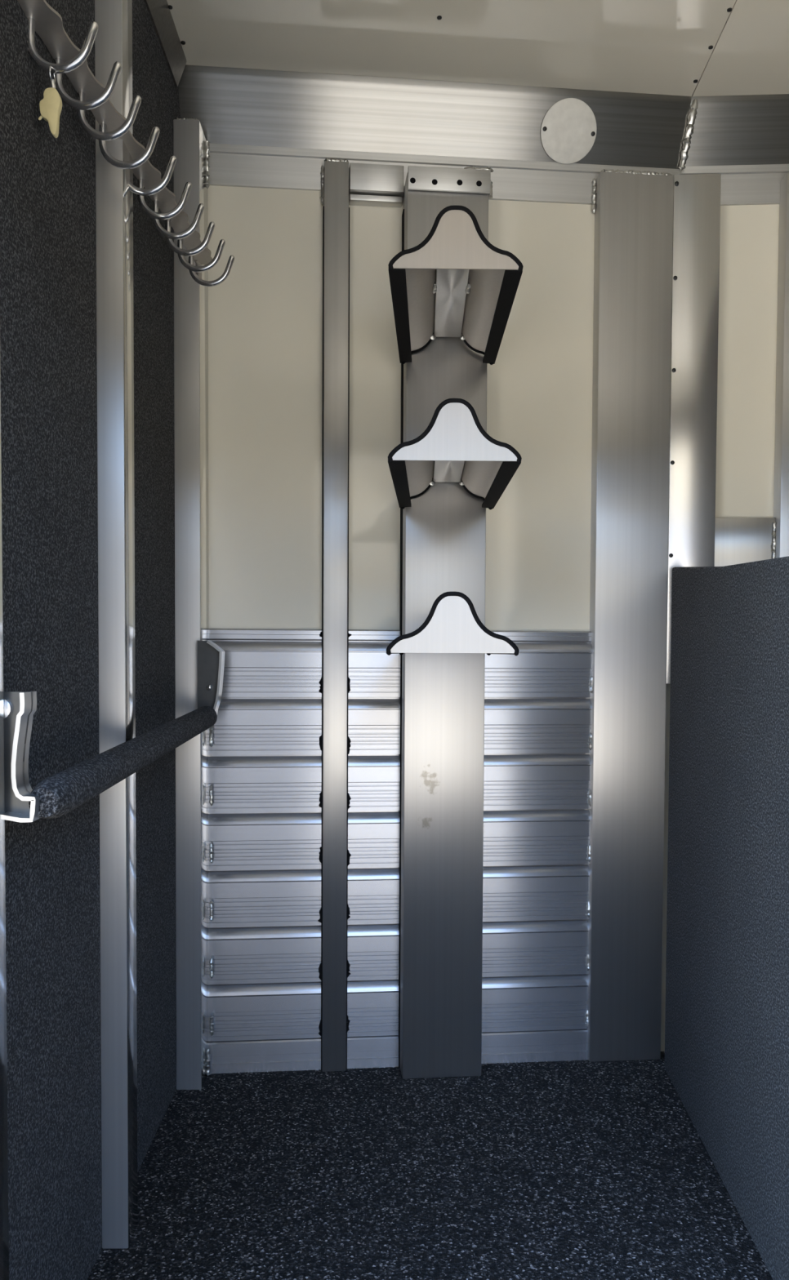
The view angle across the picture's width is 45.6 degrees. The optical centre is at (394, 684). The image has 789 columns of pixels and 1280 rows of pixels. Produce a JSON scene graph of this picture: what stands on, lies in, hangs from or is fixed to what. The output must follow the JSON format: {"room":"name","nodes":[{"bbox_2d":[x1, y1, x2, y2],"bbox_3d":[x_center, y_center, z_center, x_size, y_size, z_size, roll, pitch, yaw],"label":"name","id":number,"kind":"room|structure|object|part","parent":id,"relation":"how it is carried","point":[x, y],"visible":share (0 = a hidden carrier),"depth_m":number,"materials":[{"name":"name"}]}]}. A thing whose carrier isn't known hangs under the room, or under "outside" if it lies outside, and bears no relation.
{"room":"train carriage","nodes":[
{"label":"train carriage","id":0,"kind":"room"},
{"bbox_2d":[0,0,180,1279],"bbox_3d":[-0.462,-0.199,1.480,0.050,2.170,1.215,0,2,-1],"label":"wall","id":1,"kind":"structure","parent":0,"point":[48,239],"depth_m":1.25,"materials":[{"name":"grey carpet"}]},
{"bbox_2d":[0,640,224,822],"bbox_3d":[-0.366,0.026,1.419,0.076,0.198,0.951,0,2,1],"label":"bar","id":2,"kind":"object","parent":1,"relation":"attached to","point":[55,796],"visible":1,"depth_m":1.05,"materials":[{"name":"black rubber"}]},
{"bbox_2d":[17,0,234,286],"bbox_3d":[-0.363,-0.765,1.451,0.108,0.072,0.877,0,2,3],"label":"hook rail","id":3,"kind":"object","parent":1,"relation":"attached to","point":[42,19],"visible":0.98,"depth_m":1.30,"materials":[{"name":"metal"}]},
{"bbox_2d":[38,65,62,137],"bbox_3d":[-0.403,-0.684,1.102,0.027,0.080,0.017,1,2,20],"label":"fob","id":4,"kind":"object","parent":3,"relation":"hanging from","point":[51,106],"visible":1,"depth_m":1.10,"materials":[{"name":"yellow plastic"}]},
{"bbox_2d":[143,0,186,86],"bbox_3d":[-0.419,-1.203,1.333,0.022,0.052,1.090,0,2,-1],"label":"trim","id":5,"kind":"structure","parent":1,"relation":"attached to","point":[160,15],"depth_m":1.76,"materials":[{"name":"metal"}]},
{"bbox_2d":[87,1051,772,1279],"bbox_3d":[0.323,0.891,1.046,1.617,0.050,2.380,0,2,-1],"label":"floor","id":6,"kind":"structure","parent":0,"point":[566,1170],"depth_m":1.59,"materials":[{"name":"rubber"}]},
{"bbox_2d":[0,368,8,1279],"bbox_3d":[-0.412,-0.174,0.919,0.034,2.079,0.058,0,2,-1],"label":"wall post","id":7,"kind":"object","parent":6,"relation":"on","point":[4,1226],"visible":1,"depth_m":0.95,"materials":[{"name":"metal"}]},
{"bbox_2d":[94,0,137,1248],"bbox_3d":[-0.416,-0.191,1.405,0.040,2.079,0.058,0,2,-1],"label":"wall post","id":8,"kind":"object","parent":6,"relation":"on","point":[113,18],"visible":1,"depth_m":1.39,"materials":[{"name":"metal"}]},
{"bbox_2d":[173,117,213,1089],"bbox_3d":[-0.410,-0.148,1.938,0.067,1.957,0.095,0,2,-1],"label":"wall post","id":9,"kind":"object","parent":6,"relation":"on","point":[191,149],"visible":0.92,"depth_m":1.90,"materials":[{"name":"metal"}]},
{"bbox_2d":[317,158,351,1071],"bbox_3d":[-0.126,-0.133,2.000,0.072,1.924,0.044,0,2,-5],"label":"wall post","id":10,"kind":"object","parent":6,"relation":"on","point":[335,686],"visible":0.95,"depth_m":1.98,"materials":[{"name":"metal"}]},
{"bbox_2d":[398,173,488,1079],"bbox_3d":[0.105,-0.109,1.999,0.181,1.880,0.090,0,2,-5],"label":"wall post","id":11,"kind":"object","parent":6,"relation":"on","point":[442,531],"visible":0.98,"depth_m":1.96,"materials":[{"name":"metal"}]},
{"bbox_2d":[386,591,519,655],"bbox_3d":[0.095,-0.104,1.712,0.222,0.102,0.477,0,2,-1],"label":"rack","id":12,"kind":"object","parent":11,"relation":"attached to","point":[452,624],"visible":1,"depth_m":1.48,"materials":[{"name":"metal"}]},
{"bbox_2d":[387,398,521,509],"bbox_3d":[0.097,-0.405,1.701,0.222,0.102,0.477,0,2,-1],"label":"rack","id":13,"kind":"object","parent":11,"relation":"attached to","point":[454,446],"visible":1,"depth_m":1.47,"materials":[{"name":"metal"}]},
{"bbox_3d":[0.108,-0.412,1.935,0.193,0.100,0.010,0,2,-1],"label":"edge trim","id":14,"kind":"part","parent":13,"relation":"part of","materials":[{"name":"black rubber"}]},
{"bbox_3d":[0.101,-0.427,1.703,0.056,0.034,0.473,0,2,2],"label":"support arm","id":15,"kind":"part","parent":13,"relation":"part of","materials":[{"name":"metal"}]},
{"bbox_3d":[0.094,-0.396,1.467,0.198,0.091,0.003,0,2,-1],"label":"plate","id":16,"kind":"part","parent":13,"relation":"part of","materials":[{"name":"metal"}]},
{"bbox_3d":[0.094,-0.397,1.466,0.210,0.101,0.007,0,2,-1],"label":"edge trim","id":17,"kind":"part","parent":13,"relation":"part of","materials":[{"name":"black rubber"}]},
{"bbox_2d":[387,205,523,364],"bbox_3d":[0.098,-0.700,1.691,0.222,0.102,0.477,0,2,-1],"label":"rack","id":18,"kind":"object","parent":11,"relation":"attached to","point":[455,282],"visible":1,"depth_m":1.61,"materials":[{"name":"metal"}]},
{"bbox_3d":[0.109,-0.707,1.924,0.193,0.100,0.010,0,2,-1],"label":"edge trim","id":19,"kind":"part","parent":18,"relation":"part of","materials":[{"name":"black rubber"}]},
{"bbox_3d":[0.102,-0.722,1.692,0.056,0.034,0.473,0,2,2],"label":"support arm","id":20,"kind":"part","parent":18,"relation":"part of","materials":[{"name":"metal"}]},
{"bbox_3d":[0.095,-0.692,1.456,0.210,0.101,0.007,0,2,-1],"label":"edge trim","id":21,"kind":"part","parent":18,"relation":"part of","materials":[{"name":"black rubber"}]},
{"bbox_3d":[0.095,-0.691,1.457,0.198,0.091,0.003,0,2,-1],"label":"plate","id":22,"kind":"part","parent":18,"relation":"part of","materials":[{"name":"metal"}]},
{"bbox_2d":[584,168,673,1062],"bbox_3d":[0.507,-0.136,2.059,0.173,1.934,0.044,0,2,-5],"label":"wall post","id":23,"kind":"object","parent":6,"relation":"on","point":[633,211],"visible":0.99,"depth_m":2.04,"materials":[{"name":"metal"}]},
{"bbox_2d":[664,555,788,1279],"bbox_3d":[0.582,0.306,1.583,0.046,1.083,0.872,0,2,3],"label":"wall","id":24,"kind":"structure","parent":6,"relation":"on","point":[726,1015],"depth_m":1.54,"materials":[{"name":"grey carpet"}]},
{"bbox_2d":[207,185,670,1073],"bbox_3d":[0.060,-0.216,2.046,1.141,2.170,0.080,0,2,-5],"label":"wall","id":25,"kind":"structure","parent":0,"point":[265,318],"depth_m":2.02,"materials":[{"name":"metal"}]},
{"bbox_3d":[0.086,-0.689,2.020,1.086,1.162,0.004,0,2,-5],"label":"panel","id":26,"kind":"part","parent":25,"relation":"part of","materials":[{"name":"beige paint"}]},
{"bbox_2d":[348,163,493,207],"bbox_3d":[0.057,-1.048,1.957,0.300,0.074,0.096,0,2,-5],"label":"mounting bracket","id":27,"kind":"object","parent":25,"relation":"attached to","point":[370,184],"visible":0.98,"depth_m":1.95,"materials":[{"name":"metal"}]},
{"bbox_2d":[177,64,697,204],"bbox_3d":[0.091,-1.145,1.970,1.104,0.207,0.072,0,2,-5],"label":"ceiling beam","id":28,"kind":"structure","parent":25,"relation":"attached to","point":[263,128],"depth_m":1.97,"materials":[{"name":"metal"}]},
{"bbox_2d":[540,97,596,164],"bbox_3d":[0.369,-1.174,1.992,0.120,0.111,0.052,0,2,-7],"label":"round cover","id":29,"kind":"object","parent":28,"relation":"attached to","point":[568,128],"visible":1,"depth_m":1.99,"materials":[{"name":"beige plastic"}]},
{"bbox_2d":[666,173,720,684],"bbox_3d":[0.648,-0.549,2.050,0.100,1.096,0.043,0,2,3],"label":"vertical post","id":30,"kind":"object","parent":25,"relation":"attached to","point":[696,197],"visible":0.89,"depth_m":2.03,"materials":[{"name":"metal"}]},
{"bbox_2d":[166,0,788,96],"bbox_3d":[0.334,-1.236,0.977,1.597,0.054,2.370,0,2,-1],"label":"ceiling","id":31,"kind":"structure","parent":0,"point":[672,47],"depth_m":1.81,"materials":[{"name":"white metal"}]},
{"bbox_2d":[715,204,778,517],"bbox_3d":[0.877,-0.214,2.099,0.494,2.170,0.054,0,2,3],"label":"wall","id":32,"kind":"structure","parent":0,"point":[748,236],"depth_m":2.06,"materials":[{"name":"beige paint"}]},
{"bbox_2d":[680,93,788,205],"bbox_3d":[0.848,-1.146,2.013,0.456,0.201,0.064,0,2,3],"label":"ceiling beam","id":33,"kind":"structure","parent":32,"relation":"attached to","point":[744,140],"depth_m":2.02,"materials":[{"name":"metal"}]},
{"bbox_2d":[714,517,775,566],"bbox_3d":[0.885,-0.283,2.062,0.374,0.166,0.017,0,2,3],"label":"trim","id":34,"kind":"structure","parent":32,"relation":"attached to","point":[737,540],"depth_m":2.06,"materials":[{"name":"silver metal"}]},
{"bbox_2d":[770,172,788,559],"bbox_3d":[0.856,-0.130,2.053,0.070,1.925,0.046,0,2,3],"label":"wall post","id":35,"kind":"object","parent":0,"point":[780,534],"visible":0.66,"depth_m":2.02,"materials":[{"name":"metal"}]}
]}

